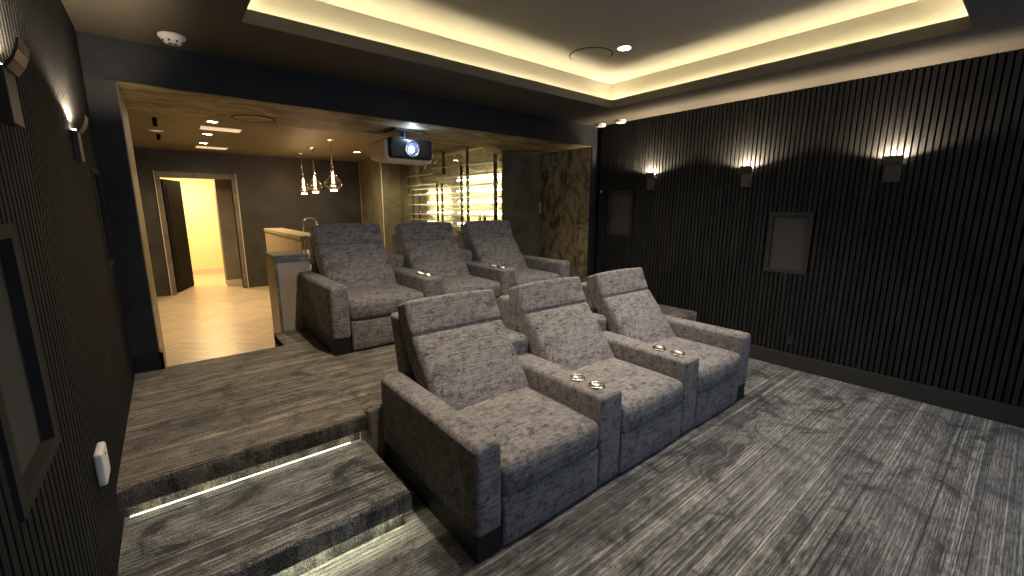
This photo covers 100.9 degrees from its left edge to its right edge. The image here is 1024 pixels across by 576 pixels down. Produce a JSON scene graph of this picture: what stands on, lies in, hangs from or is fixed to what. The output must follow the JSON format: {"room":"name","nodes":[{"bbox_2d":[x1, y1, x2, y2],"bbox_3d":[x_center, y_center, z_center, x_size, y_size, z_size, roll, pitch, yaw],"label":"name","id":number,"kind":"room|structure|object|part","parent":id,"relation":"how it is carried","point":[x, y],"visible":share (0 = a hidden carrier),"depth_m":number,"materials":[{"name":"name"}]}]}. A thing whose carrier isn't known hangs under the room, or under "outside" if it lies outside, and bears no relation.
{"room":"home theater","nodes":[
{"label":"home theater","id":0,"kind":"room"},
{"bbox_2d":[0,0,134,575],"bbox_3d":[-1.089,0.106,0.785,0.140,2.708,5.440,-8,14,-38],"label":"wall","id":1,"kind":"structure","parent":0,"point":[73,526],"depth_m":1.48,"materials":[{"name":"black wood"}]},
{"bbox_2d":[0,37,29,127],"bbox_3d":[-1.342,-0.551,1.144,0.062,0.213,0.120,-8,14,-38],"label":"wall sconce","id":2,"kind":"object","parent":1,"relation":"attached to","point":[15,65],"visible":1,"depth_m":1.12,"materials":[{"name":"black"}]},
{"bbox_3d":[-1.357,-0.514,1.139,0.024,0.142,0.110,-8,14,-38],"label":"plate","id":3,"kind":"part","parent":2,"relation":"part of","materials":[{"name":"brown metal"}]},
{"bbox_3d":[-1.334,-0.619,1.137,0.042,0.077,0.120,-8,14,-38],"label":"lamp shade","id":4,"kind":"part","parent":2,"relation":"part of","materials":[{"name":"beige fabric"}]},
{"bbox_2d":[0,223,59,522],"bbox_3d":[-1.132,0.166,0.944,0.034,0.601,0.430,-8,14,-38],"label":"wall speaker","id":5,"kind":"object","parent":1,"relation":"attached to","point":[29,435],"visible":0.8,"depth_m":0.97,"materials":[{"name":"fabric"}]},
{"bbox_2d":[70,115,87,161],"bbox_3d":[-2.110,-0.730,2.075,0.062,0.213,0.120,-8,14,-38],"label":"wall sconce","id":6,"kind":"object","parent":1,"relation":"attached to","point":[75,134],"visible":1,"depth_m":2.04,"materials":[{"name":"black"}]},
{"bbox_3d":[-2.125,-0.693,2.070,0.024,0.142,0.110,-8,14,-38],"label":"plate","id":7,"kind":"part","parent":6,"relation":"part of","materials":[{"name":"brown metal"}]},
{"bbox_3d":[-2.102,-0.798,2.069,0.042,0.077,0.120,-8,14,-38],"label":"lamp shade","id":8,"kind":"part","parent":6,"relation":"part of","materials":[{"name":"beige fabric"}]},
{"bbox_2d":[93,441,110,486],"bbox_3d":[-1.531,0.655,1.581,0.029,0.128,0.120,-8,14,-38],"label":"wall box","id":9,"kind":"object","parent":1,"relation":"attached to","point":[100,456],"visible":1,"depth_m":1.54,"materials":[{"name":"white plastic"}]},
{"bbox_2d":[90,167,114,268],"bbox_3d":[-2.585,-0.439,2.657,0.034,0.600,0.390,-8,14,-38],"label":"wall speaker","id":10,"kind":"object","parent":1,"relation":"attached to","point":[95,173],"visible":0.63,"depth_m":2.75,"materials":[{"name":"fabric"}]},
{"bbox_2d":[83,76,166,372],"bbox_3d":[-3.100,-0.257,3.387,0.276,2.438,1.050,-8,14,-38],"label":"wall","id":11,"kind":"structure","parent":0,"point":[101,94],"depth_m":2.99,"materials":[{"name":"paint"}]},
{"bbox_2d":[133,349,164,373],"bbox_3d":[-2.745,0.555,3.203,0.172,0.125,0.116,-8,14,-38],"label":"baseboard","id":12,"kind":"structure","parent":11,"relation":"attached to","point":[146,363],"depth_m":3.16,"materials":[{"name":"black wood"}]},
{"bbox_2d":[160,178,223,269],"bbox_3d":[-6.591,-1.458,9.220,4.700,2.600,2.700,-8,14,-38],"label":"wall","id":13,"kind":"structure","parent":0,"point":[198,195],"depth_m":10.14,"materials":[{"name":"paint"}]},
{"bbox_2d":[193,268,242,285],"bbox_3d":[-6.667,-0.257,9.540,4.500,0.120,2.270,-8,14,-38],"label":"baseboard","id":14,"kind":"structure","parent":13,"relation":"attached to","point":[211,270],"depth_m":10.23,"materials":[{"name":"brown wood"}]},
{"bbox_2d":[213,179,241,283],"bbox_3d":[-5.762,-1.334,8.847,0.600,2.500,0.350,-8,14,-38],"label":"wall","id":15,"kind":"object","parent":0,"point":[222,188],"visible":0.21,"depth_m":8.63,"materials":[{"name":"paint"}]},
{"bbox_2d":[133,147,361,290],"bbox_3d":[-5.162,-1.331,8.555,4.270,2.605,0.150,-8,14,-38],"label":"wall","id":16,"kind":"structure","parent":0,"point":[269,197],"depth_m":8.54,"materials":[{"name":"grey paint"}]},
{"bbox_2d":[154,171,247,294],"bbox_3d":[-6.083,-1.092,8.319,1.200,2.220,0.937,-8,14,-38],"label":"door","id":17,"kind":"structure","parent":16,"relation":"in","point":[169,193],"depth_m":8.01,"materials":[{"name":"brown wood"}]},
{"bbox_2d":[153,170,248,294],"bbox_3d":[-5.797,-1.032,7.969,1.226,2.235,0.034,-8,14,-38],"label":"trim","id":18,"kind":"structure","parent":16,"relation":"attached to","point":[153,170],"depth_m":7.75,"materials":[{"name":"brown wood"}]},
{"bbox_2d":[156,280,268,296],"bbox_3d":[-5.082,-0.107,8.747,4.150,0.130,0.018,-8,14,-38],"label":"baseboard","id":19,"kind":"structure","parent":16,"relation":"attached to","point":[160,292],"depth_m":8.56,"materials":[{"name":"beige paint"}]},
{"bbox_2d":[127,109,483,161],"bbox_3d":[-3.109,-2.393,6.932,5.700,0.100,5.000,-8,14,-38],"label":"ceiling","id":20,"kind":"structure","parent":0,"point":[180,132],"depth_m":6.38,"materials":[{"name":"paint"}]},
{"bbox_2d":[152,117,156,125],"bbox_3d":[-4.278,-1.986,5.065,0.044,0.009,0.660,-8,14,-38],"label":"ceiling slot","id":21,"kind":"object","parent":20,"relation":"attached to","point":[154,119],"visible":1,"depth_m":5.02,"materials":[{"name":"black"}]},
{"bbox_2d":[195,145,227,149],"bbox_3d":[-5.134,-2.397,7.228,0.450,0.013,0.300,-8,14,-38],"label":"ceiling vent","id":22,"kind":"object","parent":20,"relation":"in","point":[196,146],"visible":1,"depth_m":7.16,"materials":[{"name":"beige"}]},
{"bbox_2d":[199,125,242,132],"bbox_3d":[-3.784,-2.064,5.496,0.450,0.013,0.300,-8,14,-38],"label":"ceiling vent","id":23,"kind":"object","parent":20,"relation":"in","point":[204,127],"visible":1,"depth_m":5.48,"materials":[{"name":"white plastic"}]},
{"bbox_2d":[296,152,310,194],"bbox_3d":[-3.975,-2.164,8.031,0.260,0.765,0.260,-8,14,-38],"label":"pendant lamp","id":24,"kind":"object","parent":20,"relation":"hanging from","point":[302,173],"visible":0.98,"depth_m":8.02,"materials":[{"name":"clear glass"}]},
{"bbox_2d":[307,146,322,192],"bbox_3d":[-3.389,-2.011,7.233,0.260,0.765,0.260,-8,14,-38],"label":"pendant lamp","id":25,"kind":"object","parent":20,"relation":"hanging from","point":[309,147],"visible":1,"depth_m":7.22,"materials":[{"name":"clear glass"}]},
{"bbox_2d":[324,138,342,190],"bbox_3d":[-2.714,-1.847,6.380,0.260,0.765,0.260,-8,14,-38],"label":"pendant lamp","id":26,"kind":"object","parent":20,"relation":"hanging from","point":[330,140],"visible":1,"depth_m":6.37,"materials":[{"name":"clear glass"}]},
{"bbox_3d":[-2.714,-1.619,6.424,0.260,0.300,0.260,-8,14,-38],"label":"lamp shade","id":27,"kind":"part","parent":26,"relation":"part of","materials":[{"name":"white"}]},
{"bbox_2d":[75,31,600,146],"bbox_3d":[-1.127,-2.073,4.663,5.340,0.662,1.048,-8,14,-38],"label":"wall header","id":28,"kind":"structure","parent":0,"point":[100,56],"depth_m":3.49,"materials":[{"name":"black paint"}]},
{"bbox_2d":[105,77,594,276],"bbox_3d":[-0.779,-0.675,4.527,4.950,2.056,0.008,-8,14,-38],"label":"trim","id":29,"kind":"structure","parent":28,"relation":"attached to","point":[107,78],"depth_m":3.80,"materials":[{"name":"brown wood"}]},
{"bbox_2d":[116,81,590,153],"bbox_3d":[-1.112,-1.748,4.747,4.846,0.005,1.038,-8,14,-38],"label":"ceiling beam","id":30,"kind":"structure","parent":0,"point":[139,97],"depth_m":3.97,"materials":[{"name":"brown paint"}]},
{"bbox_2d":[231,114,275,122],"bbox_3d":[-2.452,-1.608,4.022,0.368,0.006,0.368,-8,14,-38],"label":"ceiling speaker","id":31,"kind":"object","parent":30,"relation":"attached to","point":[242,117],"visible":1,"depth_m":4.00,"materials":[{"name":"brown paint"}]},
{"bbox_2d":[369,127,432,165],"bbox_3d":[-1.230,-1.568,4.740,0.570,0.345,0.514,-8,14,-38],"label":"projector","id":32,"kind":"object","parent":30,"relation":"attached to","point":[393,150],"visible":1,"depth_m":4.57,"materials":[{"name":"black plastic"}]},
{"bbox_2d":[390,141,396,154],"bbox_3d":[-1.242,-1.465,4.430,0.066,0.130,0.005,-8,14,-38],"label":"grille","id":33,"kind":"object","parent":32,"relation":"attached to","point":[393,144],"depth_m":4.43,"materials":[{"name":"black plastic"}]},
{"bbox_3d":[-1.171,-1.524,4.675,0.500,0.215,0.300,-8,14,-38],"label":"panel","id":34,"kind":"part","parent":32,"relation":"part of","materials":[{"name":"black plastic"}]},
{"bbox_2d":[359,159,421,252],"bbox_3d":[-2.585,-1.558,9.784,1.350,2.605,1.350,-8,14,-38],"label":"wall","id":35,"kind":"structure","parent":0,"point":[396,208],"depth_m":9.01,"materials":[{"name":"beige paint"}]},
{"bbox_2d":[358,162,385,247],"bbox_3d":[-3.074,-1.472,9.326,0.014,2.605,1.260,-8,14,-38],"label":"trim","id":36,"kind":"structure","parent":35,"relation":"attached to","point":[358,162],"depth_m":8.82,"materials":[{"name":"gold metal"}]},
{"bbox_2d":[419,148,501,246],"bbox_3d":[-0.797,-1.241,8.139,0.280,2.605,3.505,-8,14,-38],"label":"wall","id":37,"kind":"structure","parent":0,"point":[484,154],"depth_m":8.01,"materials":[{"name":"stone"}]},
{"bbox_2d":[501,150,539,256],"bbox_3d":[0.142,-0.920,6.646,0.740,2.538,0.040,-8,14,-38],"label":"wall","id":38,"kind":"structure","parent":0,"point":[520,171],"depth_m":6.55,"materials":[{"name":"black paint"}]},
{"bbox_2d":[61,0,1023,125],"bbox_3d":[0.948,-1.696,2.124,5.300,0.343,5.551,-8,14,-38],"label":"ceiling","id":39,"kind":"structure","parent":0,"point":[673,42],"depth_m":3.25,"materials":[{"name":"black paint"}]},
{"bbox_2d":[157,31,185,46],"bbox_3d":[-2.228,-1.627,2.775,0.152,0.054,0.152,-8,14,-38],"label":"smoke detector","id":40,"kind":"object","parent":39,"relation":"attached to","point":[170,38],"visible":1,"depth_m":2.74,"materials":[{"name":"white plastic"}]},
{"bbox_2d":[569,47,612,62],"bbox_3d":[0.732,-2.160,3.926,0.400,0.006,0.400,-8,14,-38],"label":"ceiling speaker","id":41,"kind":"object","parent":39,"relation":"attached to","point":[588,54],"visible":1,"depth_m":3.90},
{"bbox_2d":[596,123,605,127],"bbox_3d":[1.192,-2.178,5.665,0.132,0.036,0.132,-8,14,-38],"label":"recessed light","id":42,"kind":"object","parent":39,"relation":"attached to","point":[599,125],"visible":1,"depth_m":5.62,"materials":[{"name":"white plastic"}]},
{"bbox_2d":[615,119,625,123],"bbox_3d":[1.387,-2.126,5.397,0.132,0.036,0.132,-8,14,-38],"label":"recessed light","id":43,"kind":"object","parent":39,"relation":"attached to","point":[618,121],"visible":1,"depth_m":5.36,"materials":[{"name":"white plastic"}]},
{"bbox_2d":[617,45,631,50],"bbox_3d":[0.997,-2.126,3.752,0.135,0.006,0.135,-8,14,-38],"label":"recessed light","id":44,"kind":"object","parent":39,"relation":"in","point":[623,47],"visible":1,"depth_m":3.75,"materials":[{"name":"white plastic"}]},
{"bbox_2d":[539,147,599,282],"bbox_3d":[0.853,-0.846,6.532,0.232,2.438,1.050,-8,14,-38],"label":"wall","id":45,"kind":"structure","parent":0,"point":[564,175],"depth_m":6.29,"materials":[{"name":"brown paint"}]},
{"bbox_2d":[157,272,1023,575],"bbox_3d":[-2.124,0.525,6.078,5.900,0.100,14.700,-8,14,-38],"label":"floor","id":46,"kind":"structure","parent":0,"point":[803,474],"depth_m":2.39,"materials":[{"name":"grey carpet"}]},
{"bbox_2d":[117,439,411,575],"bbox_3d":[-1.154,1.137,2.053,1.128,0.205,0.665,-8,14,-38],"label":"step","id":47,"kind":"structure","parent":46,"relation":"on","point":[295,518],"depth_m":1.94,"materials":[{"name":"grey carpet"}]},
{"bbox_2d":[130,442,350,517],"bbox_3d":[-1.365,0.992,2.250,0.998,0.002,0.012,-8,14,-38],"label":"led strip","id":48,"kind":"object","parent":47,"relation":"attached to","point":[348,442],"visible":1,"depth_m":2.18,"materials":[{"name":"beige plastic"}]},
{"bbox_2d":[264,228,311,332],"bbox_3d":[-2.573,-0.084,5.526,1.320,1.300,2.560,-8,14,-38],"label":"bar counter","id":49,"kind":"object","parent":46,"relation":"on","point":[286,258],"depth_m":4.24,"materials":[{"name":"brown wood"}]},
{"bbox_3d":[-2.429,0.241,4.358,0.020,1.099,0.419,-8,14,-38],"label":"panel","id":50,"kind":"part","parent":49,"relation":"part of","materials":[{"name":"brown wood"}]},
{"bbox_3d":[-2.298,0.238,4.442,0.287,1.074,0.454,-8,14,-38],"label":"panel","id":51,"kind":"part","parent":49,"relation":"part of","materials":[{"name":"grey wood"}]},
{"bbox_2d":[302,217,317,252],"bbox_3d":[-2.679,-0.682,5.617,0.096,0.516,0.200,7,13,31],"label":"faucet","id":52,"kind":"object","parent":49,"relation":"on","point":[305,219],"visible":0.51,"depth_m":5.58,"materials":[{"name":"silver metal"}]},
{"bbox_2d":[116,304,696,517],"bbox_3d":[-0.576,0.586,4.451,5.120,0.393,2.610,-8,14,-38],"label":"platform","id":53,"kind":"object","parent":46,"relation":"on","point":[192,428],"visible":0.55,"depth_m":2.57,"materials":[{"name":"carpet"}]},
{"bbox_2d":[298,223,442,355],"bbox_3d":[-1.432,-0.096,4.168,1.049,1.050,1.237,-8,14,-38],"label":"recliner","id":54,"kind":"object","parent":53,"relation":"on","point":[351,292],"visible":0.9,"depth_m":3.99,"materials":[{"name":"fabric"}]},
{"bbox_3d":[-1.735,0.131,3.870,0.158,0.454,1.064,-8,14,-38],"label":"arm","id":55,"kind":"part","parent":54,"relation":"part of"},
{"bbox_2d":[310,223,397,286],"bbox_3d":[-1.587,-0.251,4.301,0.688,0.797,0.596,-8,14,-38],"label":"cushion","id":56,"kind":"object","parent":54,"relation":"on","point":[347,254],"depth_m":4.23,"materials":[{"name":"grey fabric"}]},
{"bbox_2d":[347,283,423,320],"bbox_3d":[-1.299,0.097,4.003,0.692,0.203,0.760,-8,14,-38],"label":"seat cushion","id":57,"kind":"object","parent":54,"relation":"on","point":[365,301],"depth_m":3.73,"materials":[{"name":"grey fabric"}]},
{"bbox_2d":[391,222,514,318],"bbox_3d":[-0.676,-0.214,4.769,0.893,1.040,1.237,-8,14,-38],"label":"recliner","id":58,"kind":"object","parent":53,"relation":"on","point":[428,247],"visible":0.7,"depth_m":4.72,"materials":[{"name":"fabric"}]},
{"bbox_2d":[395,222,469,276],"bbox_3d":[-0.891,-0.354,4.854,0.688,0.797,0.596,-8,14,-38],"label":"cushion","id":59,"kind":"object","parent":58,"relation":"on","point":[428,247],"depth_m":4.78,"materials":[{"name":"grey fabric"}]},
{"bbox_2d":[442,275,500,297],"bbox_3d":[-0.603,-0.007,4.557,0.692,0.203,0.760,-8,14,-38],"label":"seat cushion","id":60,"kind":"object","parent":58,"relation":"on","point":[451,283],"depth_m":4.39,"materials":[{"name":"grey fabric"}]},
{"bbox_2d":[457,220,569,285],"bbox_3d":[0.004,-0.310,5.311,0.852,1.050,1.237,-8,14,-38],"label":"recliner","id":61,"kind":"object","parent":53,"relation":"on","point":[489,241],"visible":0.59,"depth_m":5.28,"materials":[{"name":"fabric"}]},
{"bbox_2d":[462,220,527,267],"bbox_3d":[-0.196,-0.458,5.407,0.688,0.797,0.596,-8,14,-38],"label":"cushion","id":62,"kind":"object","parent":61,"relation":"on","point":[489,241],"depth_m":5.33,"materials":[{"name":"grey fabric"}]},
{"bbox_2d":[514,268,559,285],"bbox_3d":[0.093,-0.111,5.110,0.692,0.203,0.760,-8,14,-38],"label":"seat cushion","id":63,"kind":"object","parent":61,"relation":"on","point":[522,275],"depth_m":4.92,"materials":[{"name":"grey fabric"}]},
{"bbox_3d":[0.317,-0.175,5.503,0.158,0.454,1.064,-8,14,-38],"label":"arm","id":64,"kind":"part","parent":61,"relation":"part of"},
{"bbox_2d":[407,147,501,244],"bbox_3d":[-1.120,-1.216,8.018,0.307,2.600,3.210,-8,14,-38],"label":"wine rack","id":65,"kind":"object","parent":46,"relation":"on","point":[495,160],"visible":0.63,"depth_m":7.47,"materials":[{"name":"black metal"}]},
{"bbox_3d":[-2.069,-1.177,9.005,0.032,1.750,0.032,-8,14,-38],"label":"post","id":66,"kind":"part","parent":65,"relation":"part of","materials":[{"name":"black metal"}]},
{"bbox_3d":[-1.912,-1.141,8.815,0.032,1.750,0.032,-8,14,-38],"label":"post","id":67,"kind":"part","parent":65,"relation":"part of","materials":[{"name":"black metal"}]},
{"bbox_3d":[-1.881,-2.279,8.563,0.030,0.030,1.110,-8,14,-38],"label":"peg rail","id":68,"kind":"part","parent":65,"relation":"part of","materials":[{"name":"gold metal"}]},
{"bbox_3d":[-1.850,-2.084,8.560,0.030,0.030,1.210,-8,14,-38],"label":"peg rail","id":69,"kind":"part","parent":65,"relation":"part of","materials":[{"name":"gold metal"}]},
{"bbox_2d":[417,174,441,176],"bbox_3d":[-1.726,-2.287,8.610,0.180,0.012,0.930,-8,14,-38],"label":"shelf","id":70,"kind":"object","parent":65,"relation":"attached to","point":[433,174],"depth_m":8.49,"materials":[{"name":"clear glass"}]},
{"bbox_3d":[-1.517,-1.820,8.191,0.030,0.030,2.250,-8,14,-38],"label":"peg rail","id":71,"kind":"part","parent":65,"relation":"part of","materials":[{"name":"gold metal"}]},
{"bbox_3d":[-1.427,-1.175,8.199,0.032,1.650,0.032,-8,14,-38],"label":"post","id":72,"kind":"part","parent":65,"relation":"part of","materials":[{"name":"black metal"}]},
{"bbox_3d":[-1.204,-1.255,7.903,0.030,0.030,3.050,-8,14,-38],"label":"peg rail","id":73,"kind":"part","parent":65,"relation":"part of","materials":[{"name":"gold metal"}]},
{"bbox_3d":[-1.314,-1.149,8.062,0.032,1.650,0.032,-8,14,-38],"label":"post","id":74,"kind":"part","parent":65,"relation":"part of","materials":[{"name":"black metal"}]},
{"bbox_3d":[-1.261,-2.291,7.781,0.040,0.400,0.040,-8,14,-38],"label":"post","id":75,"kind":"part","parent":65,"relation":"part of","materials":[{"name":"black metal"}]},
{"bbox_3d":[-1.256,-1.563,7.912,0.030,0.030,3.020,-8,14,-38],"label":"peg rail","id":76,"kind":"part","parent":65,"relation":"part of","materials":[{"name":"gold metal"}]},
{"bbox_3d":[-1.250,-1.375,7.939,0.030,0.030,3.000,-8,14,-38],"label":"peg rail","id":77,"kind":"part","parent":65,"relation":"part of","materials":[{"name":"gold metal"}]},
{"bbox_3d":[-1.155,-1.844,7.731,0.030,0.030,2.900,-8,14,-38],"label":"peg rail","id":78,"kind":"part","parent":65,"relation":"part of","materials":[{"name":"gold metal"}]},
{"bbox_3d":[-0.886,-1.004,7.551,0.036,2.360,0.036,-8,14,-38],"label":"post","id":79,"kind":"part","parent":65,"relation":"part of","materials":[{"name":"black metal"}]},
{"bbox_2d":[426,184,501,189],"bbox_3d":[-1.000,-1.852,7.778,0.180,0.012,2.720,-8,14,-38],"label":"shelf","id":80,"kind":"object","parent":65,"relation":"attached to","point":[497,184],"depth_m":7.35,"materials":[{"name":"clear glass"}]},
{"bbox_3d":[-0.871,-2.131,7.321,0.030,0.030,2.100,-8,14,-38],"label":"peg rail","id":81,"kind":"part","parent":65,"relation":"part of","materials":[{"name":"gold metal"}]},
{"bbox_3d":[-0.840,-1.947,7.316,0.030,0.030,1.900,-8,14,-38],"label":"peg rail","id":82,"kind":"part","parent":65,"relation":"part of","materials":[{"name":"gold metal"}]},
{"bbox_3d":[-0.760,-1.093,7.376,0.036,2.600,0.036,-8,14,-38],"label":"post","id":83,"kind":"part","parent":65,"relation":"part of","materials":[{"name":"black metal"}]},
{"bbox_3d":[-0.810,-1.380,7.385,0.030,0.030,1.800,-8,14,-38],"label":"peg rail","id":84,"kind":"part","parent":65,"relation":"part of","materials":[{"name":"gold metal"}]},
{"bbox_3d":[-0.746,-1.562,7.271,0.030,0.030,1.600,-8,14,-38],"label":"peg rail","id":85,"kind":"part","parent":65,"relation":"part of","materials":[{"name":"gold metal"}]},
{"bbox_2d":[445,160,500,168],"bbox_3d":[-0.717,-2.140,7.368,0.180,0.012,1.920,-8,14,-38],"label":"shelf","id":86,"kind":"object","parent":65,"relation":"attached to","point":[499,161],"depth_m":7.19,"materials":[{"name":"clear glass"}]},
{"bbox_2d":[447,172,500,178],"bbox_3d":[-0.685,-1.956,7.363,0.180,0.012,1.720,-8,14,-38],"label":"shelf","id":87,"kind":"object","parent":65,"relation":"attached to","point":[497,172],"depth_m":7.24,"materials":[{"name":"clear glass"}]},
{"bbox_3d":[-0.263,-0.889,6.790,0.044,2.420,0.044,-8,14,-38],"label":"post","id":88,"kind":"part","parent":65,"relation":"part of","materials":[{"name":"black metal"}]},
{"bbox_2d":[381,289,621,563],"bbox_3d":[-0.131,0.606,2.605,1.049,1.050,1.237,-8,14,-38],"label":"recliner","id":89,"kind":"object","parent":46,"relation":"on","point":[496,438],"visible":1,"depth_m":2.38,"materials":[{"name":"fabric"}]},
{"bbox_3d":[-0.433,0.832,2.308,0.158,0.454,1.064,-8,14,-38],"label":"arm","id":90,"kind":"part","parent":89,"relation":"part of"},
{"bbox_2d":[397,289,529,410],"bbox_3d":[-0.285,0.451,2.738,0.688,0.797,0.596,-8,14,-38],"label":"cushion","id":91,"kind":"object","parent":89,"relation":"on","point":[458,347],"depth_m":2.65,"materials":[{"name":"grey fabric"}]},
{"bbox_2d":[458,388,598,494],"bbox_3d":[0.003,0.798,2.440,0.692,0.203,0.760,-8,14,-38],"label":"seat cushion","id":92,"kind":"object","parent":89,"relation":"on","point":[542,434],"depth_m":2.26,"materials":[{"name":"grey fabric"}]},
{"bbox_2d":[499,277,698,472],"bbox_3d":[0.626,0.488,3.206,0.893,1.040,1.237,-8,14,-38],"label":"recliner","id":93,"kind":"object","parent":46,"relation":"on","point":[657,384],"visible":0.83,"depth_m":3.07,"materials":[{"name":"fabric"}]},
{"bbox_2d":[508,277,614,369],"bbox_3d":[0.410,0.348,3.291,0.688,0.797,0.596,-8,14,-38],"label":"cushion","id":94,"kind":"object","parent":93,"relation":"on","point":[560,328],"depth_m":3.19,"materials":[{"name":"grey fabric"}]},
{"bbox_2d":[573,358,682,432],"bbox_3d":[0.699,0.695,2.994,0.692,0.203,0.760,-8,14,-38],"label":"seat cushion","id":95,"kind":"object","parent":93,"relation":"on","point":[651,392],"depth_m":2.83,"materials":[{"name":"grey fabric"}]},
{"bbox_2d":[581,267,750,425],"bbox_3d":[1.305,0.392,3.748,0.852,1.050,1.237,-8,14,-38],"label":"recliner","id":96,"kind":"object","parent":46,"relation":"on","point":[623,296],"visible":0.61,"depth_m":3.63,"materials":[{"name":"fabric"}]},
{"bbox_2d":[586,267,675,342],"bbox_3d":[1.106,0.244,3.845,0.688,0.797,0.596,-8,14,-38],"label":"cushion","id":97,"kind":"object","parent":96,"relation":"on","point":[623,296],"depth_m":3.74,"materials":[{"name":"grey fabric"}]},
{"bbox_2d":[652,337,740,392],"bbox_3d":[1.394,0.591,3.547,0.692,0.203,0.760,-8,14,-38],"label":"seat cushion","id":98,"kind":"object","parent":96,"relation":"on","point":[719,361],"depth_m":3.40,"materials":[{"name":"grey fabric"}]},
{"bbox_3d":[1.619,0.527,3.940,0.158,0.454,1.064,-8,14,-38],"label":"arm","id":99,"kind":"part","parent":96,"relation":"part of"},
{"bbox_2d":[595,48,1023,407],"bbox_3d":[2.975,-0.503,4.037,0.140,2.708,5.470,-8,14,-38],"label":"wall","id":100,"kind":"structure","parent":0,"point":[918,278],"depth_m":3.78,"materials":[{"name":"black wood"}]},
{"bbox_2d":[607,190,633,235],"bbox_3d":[1.475,-1.014,5.733,0.034,0.599,0.413,-8,14,-38],"label":"wall speaker","id":101,"kind":"object","parent":100,"relation":"attached to","point":[620,203],"visible":1,"depth_m":5.71,"materials":[{"name":"fabric"}]},
{"bbox_2d":[645,172,655,189],"bbox_3d":[1.728,-1.332,5.286,0.062,0.213,0.120,-8,14,-38],"label":"wall sconce","id":102,"kind":"object","parent":100,"relation":"attached to","point":[651,179],"visible":1,"depth_m":5.28,"materials":[{"name":"brown metal"}]},
{"bbox_3d":[1.720,-1.398,5.267,0.042,0.077,0.120,-8,14,-38],"label":"lamp shade","id":103,"kind":"part","parent":102,"relation":"part of","materials":[{"name":"brown metal"}]},
{"bbox_3d":[1.742,-1.299,5.304,0.024,0.142,0.110,-8,14,-38],"label":"plate","id":104,"kind":"part","parent":102,"relation":"part of","materials":[{"name":"brown metal"}]},
{"bbox_2d":[740,165,752,186],"bbox_3d":[2.445,-1.165,4.416,0.062,0.213,0.120,-8,14,-38],"label":"wall sconce","id":105,"kind":"object","parent":100,"relation":"attached to","point":[746,172],"visible":1,"depth_m":4.41,"materials":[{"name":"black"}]},
{"bbox_3d":[2.437,-1.230,4.397,0.042,0.077,0.120,-8,14,-38],"label":"lamp shade","id":106,"kind":"part","parent":105,"relation":"part of","materials":[{"name":"brown metal"}]},
{"bbox_3d":[2.459,-1.132,4.434,0.024,0.142,0.110,-8,14,-38],"label":"plate","id":107,"kind":"part","parent":105,"relation":"part of","materials":[{"name":"brown metal"}]},
{"bbox_2d":[763,212,814,274],"bbox_3d":[2.759,-0.449,4.224,0.034,0.600,0.399,-8,14,-38],"label":"wall speaker","id":108,"kind":"object","parent":100,"relation":"attached to","point":[789,235],"visible":1,"depth_m":4.21,"materials":[{"name":"fabric"}]},
{"bbox_2d":[785,334,793,346],"bbox_3d":[2.823,0.534,4.301,0.010,0.116,0.072,-8,14,-38],"label":"wall outlet","id":109,"kind":"object","parent":100,"relation":"attached to","point":[789,341],"visible":1,"depth_m":4.30,"materials":[{"name":"black plastic"}]},
{"bbox_2d":[749,344,1023,427],"bbox_3d":[3.423,0.878,3.624,0.034,0.151,3.870,-8,14,-38],"label":"baseboard","id":110,"kind":"structure","parent":100,"relation":"attached to","point":[1000,412],"depth_m":3.67,"materials":[{"name":"black wood"}]},
{"bbox_2d":[882,155,902,181],"bbox_3d":[3.175,-0.994,3.531,0.062,0.213,0.120,-8,14,-38],"label":"wall sconce","id":111,"kind":"object","parent":100,"relation":"attached to","point":[893,164],"visible":1,"depth_m":3.53,"materials":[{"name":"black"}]},
{"bbox_3d":[3.189,-0.962,3.549,0.024,0.142,0.110,-8,14,-38],"label":"plate","id":112,"kind":"part","parent":111,"relation":"part of","materials":[{"name":"brown metal"}]},
{"bbox_3d":[3.167,-1.060,3.512,0.042,0.077,0.120,-8,14,-38],"label":"lamp shade","id":113,"kind":"part","parent":111,"relation":"part of","materials":[{"name":"brown metal"}]}
]}

